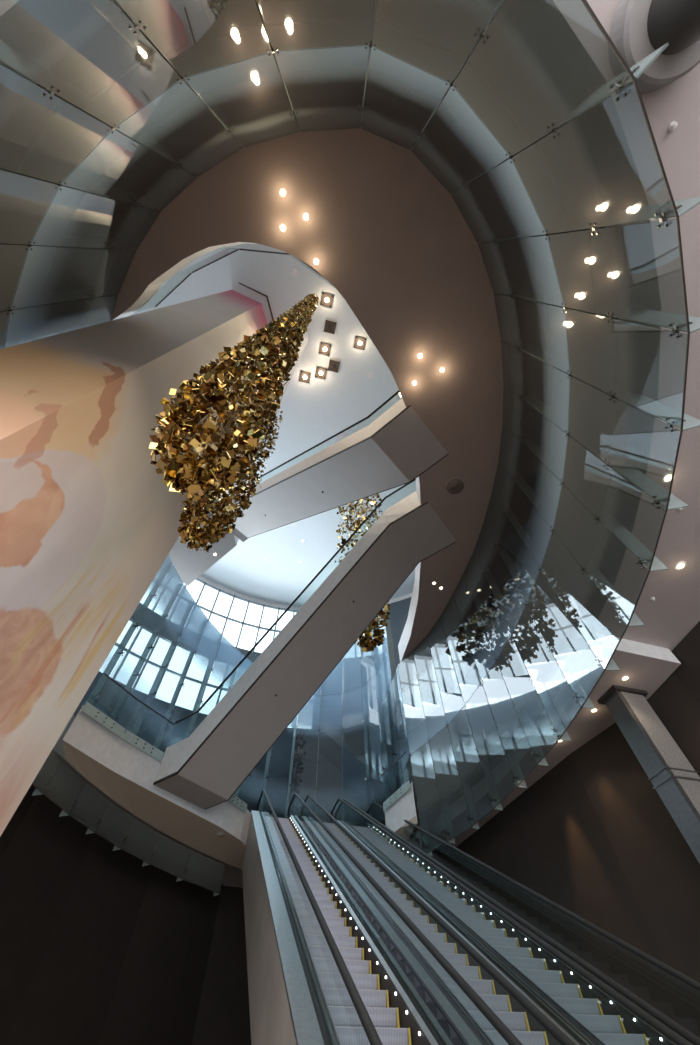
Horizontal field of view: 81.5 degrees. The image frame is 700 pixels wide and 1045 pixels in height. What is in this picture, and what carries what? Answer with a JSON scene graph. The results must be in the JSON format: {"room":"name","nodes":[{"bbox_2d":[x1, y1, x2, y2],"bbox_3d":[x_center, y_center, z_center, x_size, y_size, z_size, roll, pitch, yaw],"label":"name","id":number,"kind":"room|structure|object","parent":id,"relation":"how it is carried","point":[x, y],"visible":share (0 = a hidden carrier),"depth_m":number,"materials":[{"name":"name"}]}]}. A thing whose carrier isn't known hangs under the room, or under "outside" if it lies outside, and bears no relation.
{"room":"shopping mall atrium","nodes":[
{"label":"shopping mall atrium","id":0,"kind":"room"},
{"bbox_2d":[0,294,117,348],"bbox_3d":[-6.303,-3.498,7.611,0.320,6.974,1.303,27,-62,-17],"label":"glass panel","id":1,"kind":"object","parent":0,"point":[13,326],"visible":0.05,"depth_m":7.49,"materials":[{"name":"clear glass"}]},
{"bbox_2d":[0,244,135,314],"bbox_3d":[-5.609,-4.336,7.083,0.318,6.974,1.241,32,-63,-20],"label":"glass panel","id":2,"kind":"object","parent":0,"point":[21,269],"visible":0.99,"depth_m":7.03,"materials":[{"name":"clear glass"}]},
{"bbox_2d":[0,169,159,252],"bbox_3d":[-4.859,-5.056,6.632,0.319,6.974,1.145,39,-66,-23],"label":"glass panel","id":3,"kind":"object","parent":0,"point":[32,211],"visible":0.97,"depth_m":6.25,"materials":[{"name":"clear glass"}]},
{"bbox_2d":[0,79,196,211],"bbox_3d":[-3.965,-5.661,6.258,1.244,6.974,0.321,-29,-61,17],"label":"glass panel","id":4,"kind":"object","parent":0,"point":[56,141],"visible":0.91,"depth_m":5.37,"materials":[{"name":"clear glass"}]},
{"bbox_2d":[0,6,242,176],"bbox_3d":[-2.912,-6.151,5.960,1.273,6.974,0.319,-22,-60,13],"label":"glass panel","id":5,"kind":"object","parent":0,"point":[113,74],"visible":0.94,"depth_m":4.85,"materials":[{"name":"clear glass"}]},
{"bbox_2d":[85,556,171,704],"bbox_3d":[-7.803,3.220,14.430,0.324,7.000,1.268,-2,-57,0],"label":"glass panel","id":6,"kind":"object","parent":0,"point":[157,581],"visible":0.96,"depth_m":14.48,"materials":[{"name":"glass"}]},
{"bbox_2d":[110,566,182,720],"bbox_3d":[-7.583,4.203,15.067,0.326,7.000,1.220,-2,-57,0],"label":"glass panel","id":7,"kind":"object","parent":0,"point":[168,591],"visible":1,"depth_m":16.34,"materials":[{"name":"glass"}]},
{"bbox_2d":[131,586,194,735],"bbox_3d":[-7.284,5.144,15.678,0.326,7.000,1.178,-2,-57,0],"label":"glass panel","id":8,"kind":"object","parent":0,"point":[180,611],"visible":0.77,"depth_m":17.02,"materials":[{"name":"glass"}]},
{"bbox_2d":[154,603,206,748],"bbox_3d":[-7.083,6.116,16.308,0.318,7.000,1.266,-17,-58,10],"label":"glass panel","id":9,"kind":"object","parent":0,"point":[195,624],"visible":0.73,"depth_m":17.74,"materials":[{"name":"glass"}]},
{"bbox_2d":[168,493,238,585],"bbox_3d":[-8.782,0.370,21.857,4.945,1.000,6.016,37,-65,-22],"label":"floor","id":10,"kind":"structure","parent":0,"point":[188,564],"depth_m":22.23,"materials":[{"name":"white paint"}]},
{"bbox_2d":[184,620,222,738],"bbox_3d":[-6.628,7.101,16.951,0.318,7.000,1.361,-21,-59,12],"label":"glass panel","id":11,"kind":"object","parent":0,"point":[209,643],"visible":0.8,"depth_m":18.61,"materials":[{"name":"glass"}]},
{"bbox_2d":[115,0,298,146],"bbox_3d":[-1.694,-6.386,5.830,1.345,6.974,0.326,-2,-57,0],"label":"glass panel","id":12,"kind":"object","parent":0,"point":[209,43],"visible":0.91,"depth_m":4.88,"materials":[{"name":"clear glass"}]},
{"bbox_2d":[213,637,240,691],"bbox_3d":[-5.995,8.165,17.647,0.317,7.000,1.585,-26,-60,15],"label":"glass panel","id":13,"kind":"object","parent":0,"point":[227,659],"visible":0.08,"depth_m":19.63,"materials":[{"name":"glass"}]},
{"bbox_2d":[155,248,323,306],"bbox_3d":[-3.165,-6.942,11.376,5.636,1.335,1.245,-5,-57,2],"label":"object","id":14,"kind":"object","parent":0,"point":[186,277],"visible":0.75,"depth_m":11.76,"materials":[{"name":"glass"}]},
{"bbox_2d":[63,705,416,868],"bbox_3d":[-3.705,10.101,14.020,11.723,1.260,6.536,22,-60,-14],"label":"balcony edge","id":15,"kind":"structure","parent":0,"point":[124,772],"depth_m":12.64,"materials":[{"name":"beige paint"}]},
{"bbox_2d":[48,761,84,816],"bbox_3d":[-7.508,7.015,10.700,0.326,0.810,1.220,-2,-57,0],"label":"skirt","id":16,"kind":"object","parent":15,"relation":"hanging from","point":[67,783],"visible":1,"depth_m":10.74,"materials":[{"name":"glass"}]},
{"bbox_2d":[73,782,108,833],"bbox_3d":[-7.208,7.957,11.311,0.326,0.810,1.178,-2,-57,0],"label":"skirt","id":17,"kind":"object","parent":15,"relation":"hanging from","point":[91,803],"visible":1,"depth_m":11.35,"materials":[{"name":"glass"}]},
{"bbox_2d":[98,800,132,850],"bbox_3d":[-7.008,8.929,11.941,0.318,0.810,1.266,-17,-58,10],"label":"skirt","id":18,"kind":"object","parent":15,"relation":"hanging from","point":[116,820],"visible":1,"depth_m":11.96,"materials":[{"name":"metal"}]},
{"bbox_2d":[82,672,174,761],"bbox_3d":[-6.820,6.121,12.690,0.110,1.265,3.183,-25,-60,14],"label":"balustrade","id":19,"kind":"object","parent":15,"relation":"on","point":[90,710],"visible":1,"depth_m":12.33,"materials":[{"name":"grey metal"}]},
{"bbox_2d":[124,818,158,866],"bbox_3d":[-6.553,9.914,12.584,0.318,0.810,1.361,-21,-59,12],"label":"skirt","id":20,"kind":"object","parent":15,"relation":"hanging from","point":[142,837],"visible":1,"depth_m":12.61,"materials":[{"name":"glass"}]},
{"bbox_2d":[152,834,190,881],"bbox_3d":[-5.920,10.978,13.280,0.317,0.810,1.585,-26,-60,15],"label":"skirt","id":21,"kind":"object","parent":15,"relation":"hanging from","point":[168,851],"visible":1,"depth_m":13.30,"materials":[{"name":"metal"}]},
{"bbox_2d":[185,850,224,895],"bbox_3d":[-5.080,12.140,14.042,0.318,0.810,1.771,-30,-61,17],"label":"skirt","id":22,"kind":"object","parent":15,"relation":"hanging from","point":[200,866],"visible":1,"depth_m":14.07,"materials":[{"name":"glass"}]},
{"bbox_2d":[216,832,225,837],"bbox_3d":[-4.465,10.695,13.871,0.440,0.049,0.440,-2,-57,0],"label":"recessed light","id":23,"kind":"object","parent":15,"relation":"in","point":[219,834],"visible":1,"depth_m":13.82,"materials":[{"name":"beige plastic"}]},
{"bbox_2d":[228,774,251,812],"bbox_3d":[-4.433,9.400,14.844,0.110,1.265,2.517,-26,-60,15],"label":"balustrade","id":24,"kind":"object","parent":15,"relation":"on","point":[234,799],"visible":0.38,"depth_m":14.78,"materials":[{"name":"grey metal"}]},
{"bbox_2d":[153,479,455,809],"bbox_3d":[-1.016,3.710,14.203,10.606,7.870,2.092,-32,-62,18],"label":"escalator","id":25,"kind":"object","parent":15,"relation":"on","point":[204,769],"visible":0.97,"depth_m":13.36,"materials":[{"name":"white paint"}]},
{"bbox_2d":[381,752,409,810],"bbox_3d":[1.664,9.626,15.094,0.060,1.265,1.928,22,-60,-14],"label":"balustrade","id":26,"kind":"object","parent":15,"relation":"on","point":[403,789],"visible":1,"depth_m":14.73,"materials":[{"name":"clear glass"}]},
{"bbox_2d":[234,655,251,796],"bbox_3d":[-5.155,9.327,18.409,0.318,7.000,1.771,-30,-61,17],"label":"glass panel","id":27,"kind":"object","parent":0,"point":[245,664],"visible":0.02,"depth_m":20.31,"materials":[{"name":"glass"}]},
{"bbox_2d":[74,672,446,826],"bbox_3d":[-1.141,10.345,19.194,28.737,7.100,10.655,-2,-57,0],"label":"glass railing","id":28,"kind":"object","parent":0,"point":[305,771],"depth_m":22.34,"materials":[{"name":"clear glass"}]},
{"bbox_2d":[99,618,314,728],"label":"window","id":29,"kind":"structure","parent":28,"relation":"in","point":[128,651],"depth_m":24.71,"materials":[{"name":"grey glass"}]},
{"bbox_2d":[130,603,399,673],"bbox_3d":[-1.258,5.959,26.003,28.737,1.300,10.655,-2,-57,0],"label":"wall","id":30,"kind":"structure","parent":0,"point":[150,619],"depth_m":28.02,"materials":[{"name":"clear glass"}]},
{"bbox_2d":[152,578,388,656],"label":"window","id":31,"kind":"structure","parent":30,"relation":"in","point":[201,581],"depth_m":30.56,"materials":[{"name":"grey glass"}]},
{"bbox_2d":[259,747,272,811],"bbox_3d":[-4.238,10.384,19.106,0.321,7.000,1.456,-35,-63,20],"label":"glass panel","id":32,"kind":"object","parent":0,"point":[266,776],"visible":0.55,"depth_m":18.30,"materials":[{"name":"glass"}]},
{"bbox_2d":[130,243,415,606],"bbox_3d":[-1.751,-5.630,25.608,30.600,0.400,30.600,-2,-57,0],"label":"ceiling","id":33,"kind":"structure","parent":0,"point":[315,411],"depth_m":24.32,"materials":[{"name":"white paint"}]},
{"bbox_2d":[149,293,318,495],"bbox_3d":[-1.752,-6.105,12.601,1.272,20.932,1.281,-2,-57,0],"label":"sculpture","id":34,"kind":"object","parent":33,"relation":"hanging from","point":[190,472],"visible":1,"depth_m":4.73,"materials":[{"name":"gold metal"}]},
{"bbox_2d":[177,328,310,551],"bbox_3d":[-2.273,-5.058,13.948,1.171,19.787,1.221,-5,-57,2],"label":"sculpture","id":35,"kind":"object","parent":33,"relation":"hanging from","point":[197,537],"visible":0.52,"depth_m":6.21,"materials":[{"name":"gold metal"}]},
{"bbox_2d":[239,283,273,320],"bbox_3d":[-4.248,-10.746,22.013,1.036,0.028,4.859,-22,-60,13],"label":"trim","id":36,"kind":"structure","parent":33,"relation":"attached to","point":[266,296],"depth_m":21.27,"materials":[{"name":"brown metal"}]},
{"bbox_2d":[291,267,298,276],"bbox_3d":[-2.813,-12.788,20.732,0.410,0.016,0.410,-2,-57,0],"label":"ceiling speaker","id":37,"kind":"object","parent":33,"relation":"attached to","point":[294,271],"visible":1,"depth_m":20.73,"materials":[{"name":"white paint"}]},
{"bbox_2d":[299,371,310,382],"bbox_3d":[-2.606,-8.425,23.519,0.600,0.059,0.600,11,-58,-8],"label":"recessed light","id":38,"kind":"object","parent":33,"relation":"in","point":[304,376],"visible":1,"depth_m":23.50,"materials":[{"name":"brown metal"}]},
{"bbox_2d":[315,366,326,379],"bbox_3d":[-1.671,-8.618,23.410,0.600,0.059,0.600,11,-58,-8],"label":"recessed light","id":39,"kind":"object","parent":33,"relation":"in","point":[320,372],"visible":1,"depth_m":23.40,"materials":[{"name":"brown metal"}]},
{"bbox_2d":[319,342,330,355],"bbox_3d":[-1.400,-9.702,22.717,0.600,0.059,0.600,11,-58,-8],"label":"recessed light","id":40,"kind":"object","parent":33,"relation":"in","point":[325,348],"visible":1,"depth_m":22.70,"materials":[{"name":"brown metal"}]},
{"bbox_2d":[320,292,333,307],"bbox_3d":[-1.214,-11.733,21.412,0.600,0.059,0.600,11,-58,-8],"label":"recessed light","id":41,"kind":"object","parent":33,"relation":"in","point":[327,299],"visible":1,"depth_m":21.40,"materials":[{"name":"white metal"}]},
{"bbox_2d":[324,320,336,333],"bbox_3d":[-1.085,-10.644,22.116,0.600,0.059,0.600,11,-58,-8],"label":"recessed light","id":42,"kind":"object","parent":33,"relation":"in","point":[330,326],"visible":1,"depth_m":22.10,"materials":[{"name":"brown metal"}]},
{"bbox_2d":[328,359,339,372],"bbox_3d":[-0.920,-8.941,23.215,0.600,0.059,0.600,11,-58,-8],"label":"recessed light","id":43,"kind":"object","parent":33,"relation":"in","point":[333,366],"visible":1,"depth_m":23.20,"materials":[{"name":"brown metal"}]},
{"bbox_2d":[335,494,382,562],"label":"chandelier","id":44,"kind":"object","parent":33,"relation":"hanging from","point":[354,506],"depth_m":23.85,"materials":[{"name":"gold metal"}]},
{"bbox_2d":[353,336,365,349],"bbox_3d":[0.553,-9.973,22.576,0.600,0.059,0.600,11,-58,-8],"label":"recessed light","id":45,"kind":"object","parent":33,"relation":"in","point":[360,342],"visible":1,"depth_m":22.56,"materials":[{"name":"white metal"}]},
{"bbox_2d":[367,371,373,378],"bbox_3d":[1.162,-8.546,23.532,0.410,0.016,0.410,-2,-57,0],"label":"ceiling speaker","id":46,"kind":"object","parent":33,"relation":"attached to","point":[370,374],"visible":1,"depth_m":23.53,"materials":[{"name":"white paint"}]},
{"bbox_2d":[355,596,392,651],"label":"chandelier","id":47,"kind":"object","parent":33,"relation":"hanging from","point":[367,642],"depth_m":16.69,"materials":[{"name":"gold metal"}]},
{"bbox_2d":[285,715,297,817],"bbox_3d":[-3.312,10.142,21.226,1.310,10.800,0.324,33,-63,-20],"label":"glass panel","id":48,"kind":"object","parent":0,"point":[295,718],"visible":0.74,"depth_m":19.48,"materials":[{"name":"glass"}]},
{"bbox_2d":[197,576,411,612],"bbox_3d":[-1.339,2.954,30.668,28.737,0.400,10.655,-2,-57,0],"label":"wall","id":49,"kind":"structure","parent":0,"point":[202,578],"depth_m":32.61,"materials":[{"name":"white paint"}]},
{"bbox_2d":[0,0,618,710],"bbox_3d":[1.210,-2.313,13.282,30.325,1.000,20.796,31,-63,-19],"label":"glass railing","id":50,"kind":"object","parent":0,"point":[190,126],"depth_m":9.46,"materials":[{"name":"clear glass"}]},
{"bbox_2d":[297,685,321,821],"bbox_3d":[-2.192,10.625,21.557,1.287,10.800,0.326,14,-58,-10],"label":"glass panel","id":51,"kind":"object","parent":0,"point":[309,715],"visible":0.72,"depth_m":21.77,"materials":[{"name":"glass"}]},
{"bbox_2d":[107,112,512,661],"bbox_3d":[1.431,-2.248,13.328,9.599,1.000,17.503,-30,-61,17],"label":"ceiling","id":52,"kind":"structure","parent":0,"point":[396,245],"depth_m":10.05,"materials":[{"name":"beige paint"}]},
{"bbox_2d":[279,188,286,197],"bbox_3d":[-1.532,-7.529,9.271,0.169,0.016,0.169,-2,-57,0],"label":"recessed light","id":53,"kind":"object","parent":52,"relation":"in","point":[282,192],"visible":1,"depth_m":9.27,"materials":[{"name":"white paint"}]},
{"bbox_2d":[280,224,286,231],"bbox_3d":[-1.587,-6.981,9.623,0.169,0.016,0.169,-2,-57,0],"label":"recessed light","id":54,"kind":"object","parent":52,"relation":"in","point":[283,227],"visible":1,"depth_m":9.62,"materials":[{"name":"white paint"}]},
{"bbox_2d":[302,212,309,220],"bbox_3d":[-1.032,-7.164,9.515,0.169,0.016,0.169,-2,-57,0],"label":"recessed light","id":55,"kind":"object","parent":52,"relation":"in","point":[305,216],"visible":1,"depth_m":9.51,"materials":[{"name":"white paint"}]},
{"bbox_2d":[313,258,319,265],"bbox_3d":[-0.832,-6.421,9.997,0.169,0.016,0.169,-2,-57,0],"label":"recessed light","id":56,"kind":"object","parent":52,"relation":"in","point":[316,261],"visible":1,"depth_m":9.99,"materials":[{"name":"white paint"}]},
{"bbox_2d":[229,390,448,541],"bbox_3d":[-1.992,-1.737,17.696,11.562,7.910,2.082,-36,-64,20],"label":"escalator","id":57,"kind":"object","parent":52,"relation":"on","point":[397,447],"visible":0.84,"depth_m":14.26,"materials":[{"name":"white paint"}]},
{"bbox_2d":[417,353,422,358],"bbox_3d":[1.938,-4.603,11.215,0.169,0.016,0.169,-2,-57,0],"label":"recessed light","id":58,"kind":"object","parent":52,"relation":"in","point":[419,355],"visible":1,"depth_m":11.21,"materials":[{"name":"white paint"}]},
{"bbox_2d":[439,367,444,372],"bbox_3d":[2.596,-4.293,11.427,0.169,0.016,0.169,-2,-57,0],"label":"recessed light","id":59,"kind":"object","parent":52,"relation":"in","point":[442,369],"visible":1,"depth_m":11.43,"materials":[{"name":"white paint"}]},
{"bbox_2d":[445,477,465,494],"bbox_3d":[3.479,-1.193,13.412,0.680,0.049,0.680,-2,-57,0],"label":"ceiling vent","id":60,"kind":"object","parent":52,"relation":"in","point":[455,485],"visible":1,"depth_m":13.41,"materials":[{"name":"metal"}]},
{"bbox_2d":[256,0,374,131],"bbox_3d":[-0.422,-6.623,5.699,1.369,6.974,0.322,-2,-57,0],"label":"glass panel","id":61,"kind":"object","parent":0,"point":[299,32],"visible":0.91,"depth_m":5.09,"materials":[{"name":"clear glass"}]},
{"bbox_2d":[320,657,343,820],"bbox_3d":[-0.959,10.609,21.568,1.291,10.800,0.326,-2,-57,0],"label":"glass panel","id":62,"kind":"object","parent":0,"point":[331,706],"visible":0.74,"depth_m":21.91,"materials":[{"name":"glass"}]},
{"bbox_2d":[0,621,699,1044],"bbox_3d":[0.849,5.529,6.181,20.932,7.580,30.474,-2,-57,0],"label":"wall","id":63,"kind":"structure","parent":0,"point":[98,946],"depth_m":10.93,"materials":[{"name":"brown paint"}]},
{"bbox_2d":[0,0,699,887],"bbox_3d":[-1.438,4.180,10.400,51.898,1.000,51.953,-2,-57,0],"label":"ceiling","id":64,"kind":"structure","parent":0,"point":[560,39],"depth_m":5.22,"materials":[{"name":"paint"}]},
{"bbox_2d":[661,472,674,483],"bbox_3d":[5.282,-0.739,6.743,0.221,0.016,0.221,-2,-57,0],"label":"recessed light","id":65,"kind":"object","parent":64,"relation":"in","point":[666,478],"visible":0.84,"depth_m":6.74,"materials":[{"name":"white paint"}]},
{"bbox_2d":[668,121,677,131],"bbox_3d":[3.506,-4.298,4.399,0.080,0.052,0.080,-2,-57,0],"label":"sprinkler","id":66,"kind":"object","parent":64,"relation":"attached to","point":[672,125],"visible":1,"depth_m":4.39,"materials":[{"name":"white paint"}]},
{"bbox_2d":[674,561,686,569],"bbox_3d":[6.324,0.831,7.772,0.221,0.016,0.221,-2,-57,0],"label":"recessed light","id":67,"kind":"object","parent":64,"relation":"in","point":[680,565],"visible":1,"depth_m":7.76,"materials":[{"name":"white paint"}]},
{"bbox_2d":[342,648,371,827],"bbox_3d":[0.240,10.309,21.395,1.322,10.800,0.325,-27,-61,16],"label":"glass panel","id":68,"kind":"object","parent":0,"point":[352,710],"visible":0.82,"depth_m":21.49,"materials":[{"name":"glass"}]},
{"bbox_2d":[362,627,390,799],"bbox_3d":[1.179,9.588,20.947,0.324,10.800,1.278,31,-63,-19],"label":"glass panel","id":69,"kind":"object","parent":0,"point":[369,691],"visible":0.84,"depth_m":20.77,"materials":[{"name":"glass"}]},
{"bbox_2d":[312,666,441,728],"bbox_3d":[6.201,8.238,24.506,18.839,3.900,3.465,-31,-62,18],"label":"wall","id":70,"kind":"structure","parent":0,"point":[332,686],"depth_m":25.84,"materials":[{"name":"white paint"}]},
{"bbox_2d":[376,619,402,789],"bbox_3d":[1.739,8.649,20.352,0.320,10.800,1.283,14,-59,-10],"label":"glass panel","id":71,"kind":"object","parent":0,"point":[380,677],"visible":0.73,"depth_m":19.24,"materials":[{"name":"glass"}]},
{"bbox_2d":[383,604,405,782],"bbox_3d":[2.008,7.632,19.702,0.317,10.800,1.280,6,-58,-5],"label":"glass panel","id":72,"kind":"object","parent":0,"point":[388,671],"visible":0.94,"depth_m":19.69,"materials":[{"name":"glass"}]},
{"bbox_2d":[389,597,410,650],"bbox_3d":[8.428,4.325,28.686,2.041,4.700,14.366,40,-66,-23],"label":"wall","id":73,"kind":"structure","parent":0,"point":[399,610],"depth_m":31.25,"materials":[{"name":"grey paint"}]},
{"bbox_2d":[392,666,431,856],"bbox_3d":[2.240,8.802,15.680,0.325,6.974,1.302,8,-58,-6],"label":"glass panel","id":74,"kind":"object","parent":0,"point":[407,772],"visible":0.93,"depth_m":15.40,"materials":[{"name":"clear glass"}]},
{"bbox_2d":[358,0,492,149],"bbox_3d":[0.827,-6.535,5.777,1.253,6.974,0.325,13,-58,-9],"label":"glass panel","id":75,"kind":"object","parent":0,"point":[424,43],"visible":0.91,"depth_m":4.90,"materials":[{"name":"clear glass"}]},
{"bbox_2d":[398,651,454,853],"bbox_3d":[2.650,7.936,15.130,0.316,6.974,1.210,26,-61,-17],"label":"glass panel","id":76,"kind":"object","parent":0,"point":[425,783],"visible":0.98,"depth_m":14.28,"materials":[{"name":"clear glass"}]},
{"bbox_2d":[413,636,478,841],"bbox_3d":[3.216,7.115,14.610,0.319,6.974,1.175,24,-61,-15],"label":"glass panel","id":77,"kind":"object","parent":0,"point":[444,762],"visible":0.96,"depth_m":13.74,"materials":[{"name":"clear glass"}]},
{"bbox_2d":[427,617,502,827],"bbox_3d":[3.696,6.223,14.044,0.317,6.974,1.264,17,-59,-11],"label":"glass panel","id":78,"kind":"object","parent":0,"point":[466,755],"visible":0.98,"depth_m":13.15,"materials":[{"name":"clear glass"}]},
{"bbox_2d":[440,595,526,808],"bbox_3d":[4.086,5.236,13.415,0.316,6.974,1.334,13,-58,-9],"label":"glass panel","id":79,"kind":"object","parent":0,"point":[484,729],"visible":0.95,"depth_m":12.49,"materials":[{"name":"clear glass"}]},
{"bbox_2d":[453,574,547,786],"bbox_3d":[4.385,4.274,12.801,0.315,6.974,1.159,10,-58,-7],"label":"glass panel","id":80,"kind":"object","parent":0,"point":[502,707],"visible":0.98,"depth_m":11.86,"materials":[{"name":"clear glass"}]},
{"bbox_2d":[463,552,570,764],"bbox_3d":[4.622,3.382,12.230,0.318,6.974,1.156,9,-58,-7],"label":"glass panel","id":81,"kind":"object","parent":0,"point":[521,688],"visible":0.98,"depth_m":11.26,"materials":[{"name":"clear glass"}]},
{"bbox_2d":[411,0,634,193],"bbox_3d":[1.927,-6.072,6.095,1.310,6.974,0.324,31,-63,-19],"label":"glass panel","id":82,"kind":"object","parent":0,"point":[497,93],"visible":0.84,"depth_m":4.98,"materials":[{"name":"clear glass"}]},
{"bbox_2d":[474,524,594,739],"bbox_3d":[4.800,2.419,11.613,0.316,6.974,1.286,4,-57,-4],"label":"glass panel","id":83,"kind":"object","parent":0,"point":[537,656],"visible":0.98,"depth_m":10.62,"materials":[{"name":"clear glass"}]},
{"bbox_2d":[483,494,619,707],"bbox_3d":[4.902,1.400,10.959,0.317,6.974,1.280,2,-57,-2],"label":"glass panel","id":84,"kind":"object","parent":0,"point":[553,620],"visible":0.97,"depth_m":9.94,"materials":[{"name":"clear glass"}]},
{"bbox_2d":[430,633,680,846],"bbox_3d":[4.952,6.878,11.415,2.058,0.400,10.279,12,-58,-9],"label":"ceiling","id":85,"kind":"structure","parent":0,"point":[648,666],"depth_m":9.92,"materials":[{"name":"paint"}]},
{"bbox_2d":[590,708,597,712],"bbox_3d":[5.781,4.451,9.619,0.195,0.016,0.195,-2,-57,0],"label":"recessed light","id":86,"kind":"object","parent":85,"relation":"in","point":[592,710],"visible":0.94,"depth_m":9.61,"materials":[{"name":"white paint"}]},
{"bbox_2d":[621,675,629,680],"bbox_3d":[6.084,3.442,8.974,0.195,0.016,0.195,-2,-57,0],"label":"recessed light","id":87,"kind":"object","parent":85,"relation":"in","point":[625,677],"visible":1,"depth_m":8.96,"materials":[{"name":"white paint"}]},
{"bbox_2d":[451,43,678,242],"bbox_3d":[2.838,-5.359,6.570,0.322,6.974,1.295,-36,-64,20],"label":"glass panel","id":88,"kind":"object","parent":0,"point":[551,181],"visible":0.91,"depth_m":5.33,"materials":[{"name":"clear glass"}]},
{"bbox_2d":[492,461,643,669],"bbox_3d":[4.932,0.386,10.306,0.320,6.974,1.266,-2,-57,0],"label":"glass panel","id":89,"kind":"object","parent":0,"point":[572,585],"visible":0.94,"depth_m":9.25,"materials":[{"name":"clear glass"}]},
{"bbox_2d":[499,424,668,625],"bbox_3d":[4.813,-0.634,9.647,0.323,6.974,1.319,-2,-57,0],"label":"glass panel","id":90,"kind":"object","parent":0,"point":[578,529],"visible":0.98,"depth_m":8.56,"materials":[{"name":"clear glass"}]},
{"bbox_2d":[478,196,699,333],"bbox_3d":[3.542,-4.521,7.122,0.320,6.974,1.268,-27,-61,15],"label":"glass panel","id":91,"kind":"object","parent":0,"point":[581,271],"visible":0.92,"depth_m":5.90,"materials":[{"name":"clear glass"}]},
{"bbox_2d":[503,385,687,570],"bbox_3d":[4.602,-1.626,9.005,0.326,6.974,1.211,-2,-57,0],"label":"glass panel","id":92,"kind":"object","parent":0,"point":[590,479],"visible":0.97,"depth_m":7.86,"materials":[{"name":"clear glass"}]},
{"bbox_2d":[494,287,699,430],"bbox_3d":[4.063,-3.598,7.725,0.320,6.974,1.285,-19,-59,11],"label":"glass panel","id":93,"kind":"object","parent":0,"point":[589,346],"visible":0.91,"depth_m":6.56,"materials":[{"name":"clear glass"}]},
{"bbox_2d":[501,339,699,509],"bbox_3d":[4.294,-2.594,8.376,0.335,6.974,1.274,-2,-57,0],"label":"glass panel","id":94,"kind":"object","parent":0,"point":[595,418],"visible":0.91,"depth_m":7.20,"materials":[{"name":"clear glass"}]},
{"bbox_3d":[0.070,2.601,-0.346,60.000,0.200,56.000,-2,-57,0],"label":"floor","id":95,"kind":"structure","parent":0,"visible":0},
{"bbox_2d":[0,290,269,835],"bbox_3d":[-4.860,-3.440,11.261,1.504,25.999,4.226,-9,-57,5],"label":"wall","id":96,"kind":"structure","parent":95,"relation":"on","point":[88,523],"depth_m":6.32,"materials":[{"name":"beige paint"}]},
{"bbox_2d":[241,788,522,1044],"bbox_3d":[-0.766,7.355,8.231,1.760,9.987,17.739,13,-58,-9],"label":"escalator","id":97,"kind":"object","parent":95,"relation":"on","point":[320,973],"visible":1,"depth_m":6.14,"materials":[{"name":"metal"}]},
{"bbox_2d":[300,794,691,1044],"bbox_3d":[1.039,7.761,8.563,1.600,9.922,17.739,13,-58,-9],"label":"escalator","id":98,"kind":"object","parent":95,"relation":"on","point":[525,1015],"visible":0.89,"depth_m":6.38,"materials":[{"name":"metal"}]},
{"bbox_2d":[335,798,699,1044],"bbox_3d":[2.633,8.154,8.805,1.640,9.987,17.739,13,-58,-9],"label":"escalator","id":99,"kind":"object","parent":95,"relation":"on","point":[598,1018],"visible":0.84,"depth_m":6.72,"materials":[{"name":"metal"}]},
{"bbox_2d":[597,685,699,863],"bbox_3d":[6.294,5.933,6.309,0.880,7.200,0.610,13,-58,-9],"label":"steel column","id":100,"kind":"structure","parent":95,"relation":"on","point":[673,777],"depth_m":8.00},
{"bbox_2d":[608,0,699,93],"bbox_3d":[3.124,-2.873,0.820,0.980,7.600,0.980,-2,-57,0],"label":"round column","id":101,"kind":"structure","parent":95,"relation":"on","point":[638,28],"depth_m":3.85,"materials":[{"name":"paint"}]},
{"bbox_3d":[-1.639,-1.443,10.284,30.581,4.900,21.022,-2,-57,0],"label":"wall","id":102,"kind":"structure","parent":0,"visible":0},
{"bbox_3d":[-7.933,3.355,11.997,0.320,6.974,1.278,-2,-57,0],"label":"bay","id":103,"kind":"object","parent":102,"relation":"attached to","visible":0},
{"bbox_2d":[32,751,61,795],"bbox_3d":[-7.728,6.032,10.063,0.324,0.810,1.268,-2,-57,0],"label":"skirt","id":104,"kind":"object","parent":103,"relation":"hanging from","point":[47,771],"visible":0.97,"depth_m":10.23,"materials":[{"name":"metal"}]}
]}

